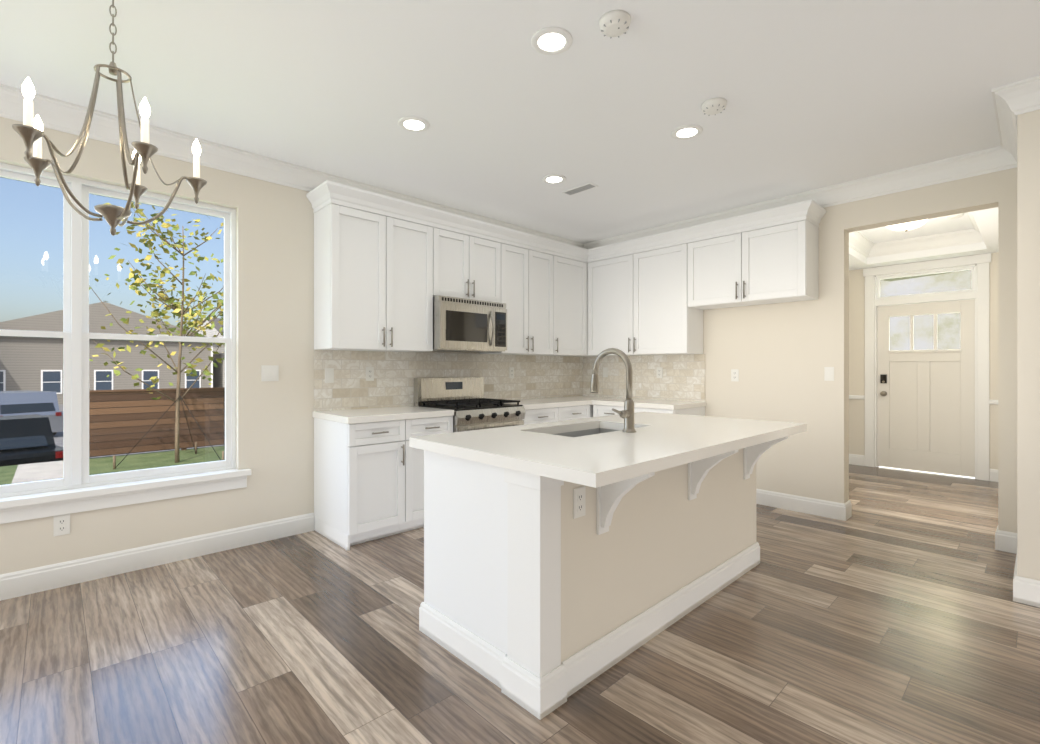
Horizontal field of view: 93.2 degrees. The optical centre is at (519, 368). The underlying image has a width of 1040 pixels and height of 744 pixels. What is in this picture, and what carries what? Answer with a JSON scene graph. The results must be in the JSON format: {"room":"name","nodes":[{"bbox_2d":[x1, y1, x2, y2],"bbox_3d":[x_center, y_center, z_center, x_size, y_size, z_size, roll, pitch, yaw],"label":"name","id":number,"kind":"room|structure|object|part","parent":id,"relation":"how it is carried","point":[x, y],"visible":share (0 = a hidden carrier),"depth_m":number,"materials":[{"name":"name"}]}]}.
{"room":"kitchen","nodes":[
{"label":"kitchen","id":0,"kind":"room"},
{"bbox_2d":[0,117,478,574],"bbox_3d":[-2.400,-0.126,3.128,8.900,2.740,0.150,0,0,-43],"label":"wall","id":1,"kind":"structure","parent":0,"point":[275,315],"depth_m":3.48,"materials":[{"name":"beige paint"}]},
{"bbox_2d":[53,514,69,536],"bbox_3d":[-2.618,0.894,2.812,0.070,0.115,0.008,0,0,-43],"label":"outlet","id":2,"kind":"object","parent":1,"relation":"attached to","point":[61,524],"depth_m":2.81,"materials":[{"name":"white plastic"}]},
{"bbox_2d":[0,162,250,523],"bbox_3d":[-2.599,-0.146,2.891,1.805,1.960,0.190,0,0,-43],"label":"window","id":3,"kind":"structure","parent":1,"relation":"in","point":[118,357],"depth_m":3.02,"materials":[{"name":"clear glass"}]},
{"bbox_2d":[0,513,313,600],"bbox_3d":[-3.513,1.177,1.958,5.313,0.135,0.016,0,0,-43],"label":"baseboard","id":4,"kind":"structure","parent":1,"relation":"attached to","point":[72,572],"depth_m":3.06,"materials":[{"name":"white wood"}]},
{"bbox_2d":[261,365,278,380],"bbox_3d":[-1.814,0.034,3.573,0.116,0.115,0.010,0,0,-43],"label":"light switch","id":5,"kind":"object","parent":1,"relation":"attached to","point":[268,372],"depth_m":3.57,"materials":[{"name":"white plastic"}]},
{"bbox_2d":[0,84,583,247],"bbox_3d":[-2.315,-1.426,3.039,8.600,0.140,0.095,0,0,-43],"label":"crown molding","id":6,"kind":"structure","parent":1,"relation":"attached to","point":[55,114],"depth_m":3.21,"materials":[{"name":"white wood"}]},
{"bbox_2d":[325,368,333,382],"bbox_3d":[-1.494,0.054,3.859,0.070,0.115,0.010,0,0,-43],"label":"light switch","id":7,"kind":"object","parent":1,"relation":"attached to","point":[329,372],"depth_m":3.86,"materials":[{"name":"white plastic"}]},
{"bbox_2d":[366,367,373,380],"bbox_3d":[-1.248,0.044,4.094,0.070,0.115,0.008,0,0,-43],"label":"outlet","id":8,"kind":"object","parent":1,"relation":"attached to","point":[369,370],"depth_m":4.09,"materials":[{"name":"white plastic"}]},
{"bbox_2d":[313,196,441,355],"bbox_3d":[-1.138,-0.685,3.993,0.932,1.080,0.328,0,0,-43],"label":"upper cabinet","id":9,"kind":"object","parent":1,"relation":"attached to","point":[402,288],"depth_m":3.79,"materials":[{"name":"white wood"}]},
{"bbox_2d":[434,284,497,351],"bbox_3d":[-0.579,-0.419,4.420,0.586,0.517,0.472,0,0,-43],"label":"microwave","id":10,"kind":"object","parent":1,"relation":"attached to","point":[465,319],"depth_m":4.30,"materials":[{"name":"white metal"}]},
{"bbox_2d":[442,224,501,291],"bbox_3d":[-0.569,-0.920,4.532,0.759,0.610,0.328,0,0,-43],"label":"upper cabinet","id":11,"kind":"object","parent":1,"relation":"attached to","point":[469,259],"depth_m":4.42,"materials":[{"name":"white wood"}]},
{"bbox_2d":[498,292,509,351],"bbox_3d":[-0.322,-0.419,4.698,0.169,0.517,0.422,0,0,-43],"label":"upper cabinet","id":12,"kind":"object","parent":1,"relation":"attached to","point":[503,300],"depth_m":4.59,"materials":[{"name":"white wood"}]},
{"bbox_2d":[509,367,513,377],"bbox_3d":[-0.087,0.044,5.195,0.070,0.115,0.008,0,0,-43],"label":"outlet","id":13,"kind":"object","parent":1,"relation":"attached to","point":[511,369],"depth_m":5.19,"materials":[{"name":"white plastic"}]},
{"bbox_2d":[474,240,549,355],"bbox_3d":[-0.026,-0.685,5.047,0.856,1.080,0.328,0,0,-43],"label":"upper cabinet","id":14,"kind":"object","parent":1,"relation":"attached to","point":[525,268],"depth_m":4.92,"materials":[{"name":"white wood"}]},
{"bbox_2d":[550,248,589,355],"bbox_3d":[0.451,-0.685,5.454,0.642,1.080,0.394,0,0,-43],"label":"upper cabinet","id":15,"kind":"object","parent":1,"relation":"attached to","point":[569,272],"depth_m":5.38,"materials":[{"name":"white wood"}]},
{"bbox_2d":[0,464,1039,743],"bbox_3d":[1.151,1.294,1.431,11.718,0.100,7.500,0,0,-43],"label":"floor","id":16,"kind":"structure","parent":0,"point":[890,610],"depth_m":2.15,"materials":[{"name":"brown wood"}]},
{"bbox_2d":[314,420,413,550],"bbox_3d":[-1.196,0.810,3.737,0.496,0.868,0.618,0,0,-43],"label":"base cabinet","id":17,"kind":"object","parent":16,"relation":"on","point":[364,473],"depth_m":3.53,"materials":[{"name":"white wood"}]},
{"bbox_2d":[312,404,445,423],"bbox_3d":[-1.061,0.354,3.856,0.880,0.046,0.633,0,0,-43],"label":"countertop","id":18,"kind":"structure","parent":17,"relation":"on","point":[340,415],"depth_m":3.67,"materials":[{"name":"white stone"}]},
{"bbox_2d":[414,416,445,528],"bbox_3d":[-0.924,0.810,3.995,0.496,0.868,0.618,0,0,-43],"label":"base cabinet","id":19,"kind":"object","parent":16,"relation":"on","point":[436,424],"depth_m":3.75,"materials":[{"name":"white wood"}]},
{"bbox_2d":[406,400,533,432],"bbox_3d":[-0.453,0.792,4.409,0.882,0.905,0.646,0,0,-43],"label":"range","id":20,"kind":"object","parent":16,"relation":"on","point":[457,419],"depth_m":4.16,"materials":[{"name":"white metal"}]},
{"bbox_2d":[426,400,501,407],"bbox_3d":[-0.434,0.333,4.389,0.732,0.013,0.561,0,0,-43],"label":"stove grate","id":21,"kind":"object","parent":20,"relation":"on","point":[477,403],"depth_m":4.23,"materials":[{"name":"black metal"}]},
{"bbox_2d":[534,404,589,423],"bbox_3d":[0.164,0.810,5.027,0.986,0.868,0.618,0,0,-43],"label":"base cabinet","id":22,"kind":"object","parent":16,"relation":"on","point":[541,415],"depth_m":4.82,"materials":[{"name":"white wood"}]},
{"bbox_2d":[590,396,705,411],"bbox_3d":[1.300,0.354,5.012,0.634,0.046,0.937,0,0,-43],"label":"countertop","id":23,"kind":"structure","parent":22,"relation":"on","point":[670,405],"depth_m":4.79,"materials":[{"name":"white stone"}]},
{"bbox_2d":[409,432,800,719],"bbox_3d":[0.586,0.810,2.671,2.027,0.868,1.056,0,0,-43],"label":"kitchen island","id":24,"kind":"object","parent":16,"relation":"on","point":[564,560],"depth_m":2.07,"materials":[{"name":"white wood"}]},
{"bbox_2d":[409,428,684,487],"bbox_3d":[0.061,0.353,2.154,0.570,0.046,1.120,0,0,-43],"label":"island countertop","id":25,"kind":"structure","parent":24,"relation":"on","point":[603,463],"depth_m":1.93,"materials":[{"name":"white stone"}]},
{"bbox_2d":[553,424,616,435],"bbox_3d":[0.380,0.477,2.739,0.740,0.226,0.420,0,0,-43],"label":"sink","id":26,"kind":"object","parent":25,"relation":"in","point":[596,427],"depth_m":3.01,"materials":[{"name":"silver metal"}]},
{"bbox_2d":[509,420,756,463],"bbox_3d":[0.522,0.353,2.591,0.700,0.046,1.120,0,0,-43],"label":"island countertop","id":27,"kind":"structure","parent":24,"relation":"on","point":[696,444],"depth_m":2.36,"materials":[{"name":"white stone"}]},
{"bbox_2d":[590,348,640,431],"bbox_3d":[0.457,0.109,2.610,0.178,0.442,0.289,0,0,-43],"label":"faucet","id":28,"kind":"object","parent":27,"relation":"on","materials":[{"name":"silver metal"}]},
{"bbox_3d":[0.739,0.810,2.519,1.981,0.868,0.154,0,0,-43],"label":"knee panel","id":29,"kind":"part","parent":24,"relation":"part of","materials":[{"name":"beige paint"}]},
{"bbox_2d":[590,404,704,417],"bbox_3d":[1.304,0.810,5.021,0.618,0.868,0.920,0,0,-43],"label":"base cabinet","id":30,"kind":"object","parent":16,"relation":"on","point":[596,410],"depth_m":4.85,"materials":[{"name":"white wood"}]},
{"bbox_2d":[0,0,1039,243],"bbox_3d":[0.129,-1.546,0.461,8.900,0.100,7.500,0,0,-43],"label":"ceiling","id":31,"kind":"structure","parent":0,"point":[816,94],"depth_m":2.61,"materials":[{"name":"white paint"}]},
{"bbox_2d":[12,0,206,235],"bbox_3d":[-1.488,-0.994,1.832,0.552,1.005,0.568,0,0,-43],"label":"chandelier","id":32,"kind":"object","parent":31,"relation":"hanging from","point":[29,132],"visible":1,"depth_m":1.79,"materials":[{"name":"silver metal"}]},
{"bbox_2d":[398,116,429,131],"bbox_3d":[-0.649,-1.492,3.011,0.190,0.009,0.190,0,0,-43],"label":"recessed light","id":33,"kind":"object","parent":31,"relation":"in","point":[415,124],"visible":1,"depth_m":3.00,"materials":[{"name":"white"}]},
{"bbox_2d":[531,27,572,54],"bbox_3d":[0.144,-1.492,2.247,0.190,0.009,0.190,0,0,-43],"label":"recessed light","id":34,"kind":"object","parent":31,"relation":"in","point":[550,39],"visible":1,"depth_m":2.24,"materials":[{"name":"white"}]},
{"bbox_2d":[542,174,565,183],"bbox_3d":[0.269,-1.492,3.881,0.190,0.009,0.190,0,0,-43],"label":"recessed light","id":35,"kind":"object","parent":31,"relation":"in","point":[556,178],"visible":1,"depth_m":3.87,"materials":[{"name":"white"}]},
{"bbox_2d":[562,182,597,195],"bbox_3d":[0.498,-1.492,4.097,0.110,0.008,0.300,0,0,-43],"label":"ceiling vent","id":36,"kind":"object","parent":31,"relation":"in","point":[579,189],"visible":1,"depth_m":4.09,"materials":[{"name":"white metal"}]},
{"bbox_2d":[599,10,630,38],"bbox_3d":[0.408,-1.476,2.118,0.136,0.040,0.136,0,0,-43],"label":"smoke detector","id":37,"kind":"object","parent":31,"relation":"attached to","point":[614,23],"visible":0.98,"depth_m":2.09,"materials":[{"name":"white plastic"}]},
{"bbox_2d":[671,125,702,139],"bbox_3d":[1.055,-1.492,3.111,0.190,0.009,0.190,0,0,-43],"label":"recessed light","id":38,"kind":"object","parent":31,"relation":"in","point":[687,132],"visible":0.98,"depth_m":3.10,"materials":[{"name":"white"}]},
{"bbox_2d":[701,98,726,115],"bbox_3d":[1.097,-1.476,2.783,0.136,0.040,0.136,0,0,-43],"label":"smoke detector","id":39,"kind":"object","parent":31,"relation":"attached to","point":[713,106],"visible":1,"depth_m":2.75,"materials":[{"name":"white plastic"}]},
{"bbox_2d":[849,231,875,257],"bbox_3d":[3.533,-1.426,5.277,2.068,0.140,0.095,0,0,-43],"label":"crown molding","id":40,"kind":"structure","parent":31,"relation":"attached to","point":[860,243],"depth_m":5.66,"materials":[{"name":"white wood"}]},
{"bbox_2d":[876,230,972,256],"bbox_3d":[4.587,-1.426,5.599,0.095,0.140,0.840,0,0,-43],"label":"crown molding","id":41,"kind":"structure","parent":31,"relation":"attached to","point":[955,238],"depth_m":5.60,"materials":[{"name":"white wood"}]},
{"bbox_2d":[964,212,983,242],"bbox_3d":[4.201,-1.426,4.573,2.068,0.140,0.095,0,0,-43],"label":"crown molding","id":42,"kind":"structure","parent":31,"relation":"attached to","point":[974,234],"depth_m":5.27,"materials":[{"name":"white wood"}]},
{"bbox_2d":[502,396,621,407],"bbox_3d":[0.402,0.354,5.243,1.621,0.046,0.633,0,0,-43],"label":"countertop","id":43,"kind":"structure","parent":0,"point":[543,401],"depth_m":5.02,"materials":[{"name":"white stone"}]},
{"bbox_2d":[703,167,1016,532],"bbox_3d":[2.123,-0.126,4.717,0.150,2.740,3.767,0,0,-43],"label":"wall","id":44,"kind":"structure","parent":0,"point":[780,356],"depth_m":4.14,"materials":[{"name":"beige paint"}]},
{"bbox_2d":[603,367,607,376],"bbox_3d":[1.001,0.044,5.767,0.009,0.115,0.070,0,0,-43],"label":"outlet","id":45,"kind":"object","parent":44,"relation":"attached to","point":[605,369],"depth_m":5.76,"materials":[{"name":"white plastic"}]},
{"bbox_2d":[590,236,705,355],"bbox_3d":[1.285,-0.685,5.202,0.395,1.080,1.291,0,0,-43],"label":"upper cabinet","id":46,"kind":"object","parent":44,"relation":"attached to","point":[642,297],"depth_m":5.02,"materials":[{"name":"white wood"}]},
{"bbox_2d":[657,367,662,377],"bbox_3d":[1.489,0.044,5.252,0.008,0.115,0.070,0,0,-43],"label":"outlet","id":47,"kind":"object","parent":44,"relation":"attached to","point":[659,369],"depth_m":5.25,"materials":[{"name":"white plastic"}]},
{"bbox_2d":[731,369,738,380],"bbox_3d":[2.045,0.064,4.683,0.008,0.115,0.070,0,0,-43],"label":"outlet","id":48,"kind":"object","parent":44,"relation":"attached to","point":[734,372],"depth_m":4.68,"materials":[{"name":"white plastic"}]},
{"bbox_2d":[694,212,820,309],"bbox_3d":[2.063,-0.905,4.431,0.328,0.640,1.020,0,0,-43],"label":"upper cabinet","id":49,"kind":"object","parent":44,"relation":"attached to","point":[775,261],"depth_m":4.23,"materials":[{"name":"white wood"}]},
{"bbox_2d":[584,148,1015,248],"bbox_3d":[2.076,-1.426,4.589,0.095,0.140,3.647,0,0,-43],"label":"crown molding","id":50,"kind":"structure","parent":44,"relation":"attached to","point":[981,162],"depth_m":3.87,"materials":[{"name":"white wood"}]},
{"bbox_2d":[756,489,847,520],"bbox_3d":[2.258,1.177,4.454,0.016,0.135,1.186,0,0,-43],"label":"baseboard","id":51,"kind":"structure","parent":44,"relation":"attached to","point":[824,508],"depth_m":4.24,"materials":[{"name":"white wood"}]},
{"bbox_2d":[824,367,833,380],"bbox_3d":[2.585,0.044,4.114,0.009,0.115,0.070,0,0,-43],"label":"light switch","id":52,"kind":"object","parent":44,"relation":"attached to","point":[828,371],"depth_m":4.11,"materials":[{"name":"white plastic"}]},
{"bbox_2d":[847,500,851,518],"bbox_3d":[2.563,1.177,4.359,0.036,0.135,0.631,0,0,-43],"label":"baseboard","id":53,"kind":"structure","parent":44,"relation":"attached to","point":[849,502],"depth_m":4.11,"materials":[{"name":"white wood"}]},
{"bbox_2d":[849,253,997,480],"bbox_3d":[4.952,-0.326,5.829,0.150,3.140,1.787,0,0,-43],"label":"wall","id":54,"kind":"structure","parent":0,"point":[856,358],"depth_m":6.29,"materials":[{"name":"beige paint"}]},
{"bbox_2d":[849,395,997,404],"bbox_3d":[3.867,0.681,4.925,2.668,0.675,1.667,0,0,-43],"label":"trim","id":55,"kind":"structure","parent":54,"relation":"attached to","point":[863,397],"depth_m":6.29,"materials":[{"name":"white wood"}]},
{"bbox_2d":[877,267,974,476],"bbox_3d":[4.834,0.038,5.888,0.120,2.388,0.928,0,0,-43],"label":"front door","id":56,"kind":"structure","parent":54,"relation":"in","point":[926,403],"depth_m":5.88,"materials":[{"name":"white paint"}]},
{"bbox_3d":[4.832,0.194,5.860,0.079,1.690,0.891,0,0,-43],"label":"front door hardware","id":57,"kind":"part","parent":56,"relation":"part of","materials":[{"name":"black metal"}]},
{"bbox_3d":[4.855,-1.014,5.917,0.050,0.285,0.914,0,0,-43],"label":"transom frame","id":58,"kind":"part","parent":56,"relation":"part of","materials":[{"name":"white wood"}]},
{"bbox_3d":[4.854,-0.676,5.917,0.005,0.900,0.854,0,0,-43],"label":"glass","id":59,"kind":"part","parent":56,"relation":"part of","materials":[{"name":"clear glass"}]},
{"bbox_2d":[863,253,990,480],"bbox_3d":[4.852,-0.015,5.914,0.178,2.518,1.184,0,0,-43],"label":"door frame","id":60,"kind":"structure","parent":54,"relation":"attached to","point":[980,293],"depth_m":5.70,"materials":[{"name":"white wood"}]},
{"bbox_2d":[990,469,997,481],"bbox_3d":[5.296,1.177,5.346,0.016,0.135,0.278,0,0,-43],"label":"baseboard","id":61,"kind":"structure","parent":54,"relation":"attached to","point":[993,472],"depth_m":5.42,"materials":[{"name":"white wood"}]},
{"bbox_2d":[1017,109,1039,580],"bbox_3d":[4.087,-0.326,3.881,3.786,3.140,0.150,0,0,-43],"label":"wall","id":62,"kind":"structure","parent":0,"point":[1028,344],"depth_m":2.58,"materials":[{"name":"beige paint"}]},
{"bbox_2d":[849,207,997,270],"bbox_3d":[3.867,-1.586,4.925,2.668,0.620,1.667,0,0,-43],"label":"tray ceiling","id":63,"kind":"structure","parent":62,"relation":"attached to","point":[986,220],"depth_m":5.41,"materials":[{"name":"white paint"}]},
{"bbox_2d":[886,219,927,231],"bbox_3d":[3.867,-1.433,4.925,0.360,0.125,0.360,0,0,-43],"label":"ceiling light","id":64,"kind":"object","parent":63,"relation":"attached to","point":[905,227],"visible":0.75,"depth_m":4.87,"materials":[{"name":"white glass"}]},
{"bbox_2d":[946,213,963,218],"bbox_3d":[4.217,-1.478,4.774,0.132,0.035,0.132,0,0,-43],"label":"recessed light","id":65,"kind":"object","parent":63,"relation":"attached to","point":[956,216],"visible":0.81,"depth_m":4.75,"materials":[{"name":"white plastic"}]},
{"bbox_2d":[992,119,1016,170],"bbox_3d":[2.947,-1.426,2.968,0.840,0.140,0.095,0,0,-43],"label":"crown molding","id":66,"kind":"structure","parent":62,"relation":"attached to","point":[1006,154],"depth_m":3.22,"materials":[{"name":"white wood"}]},
{"bbox_2d":[1012,532,1016,569],"bbox_3d":[3.014,1.177,2.978,0.950,0.135,0.016,0,0,-43],"label":"baseboard","id":67,"kind":"structure","parent":62,"relation":"attached to","point":[1014,535],"depth_m":3.31,"materials":[{"name":"white wood"}]},
{"bbox_2d":[992,75,1039,126],"bbox_3d":[3.735,-1.426,1.433,0.095,0.140,3.408,0,0,-43],"label":"crown molding","id":68,"kind":"structure","parent":62,"relation":"attached to","point":[1012,101],"depth_m":2.60,"materials":[{"name":"white wood"}]},
{"bbox_2d":[1013,570,1039,606],"bbox_3d":[3.822,1.177,1.398,0.016,0.135,3.419,0,0,-43],"label":"baseboard","id":69,"kind":"structure","parent":62,"relation":"attached to","point":[1025,590],"depth_m":2.60,"materials":[{"name":"white wood"}]}
]}

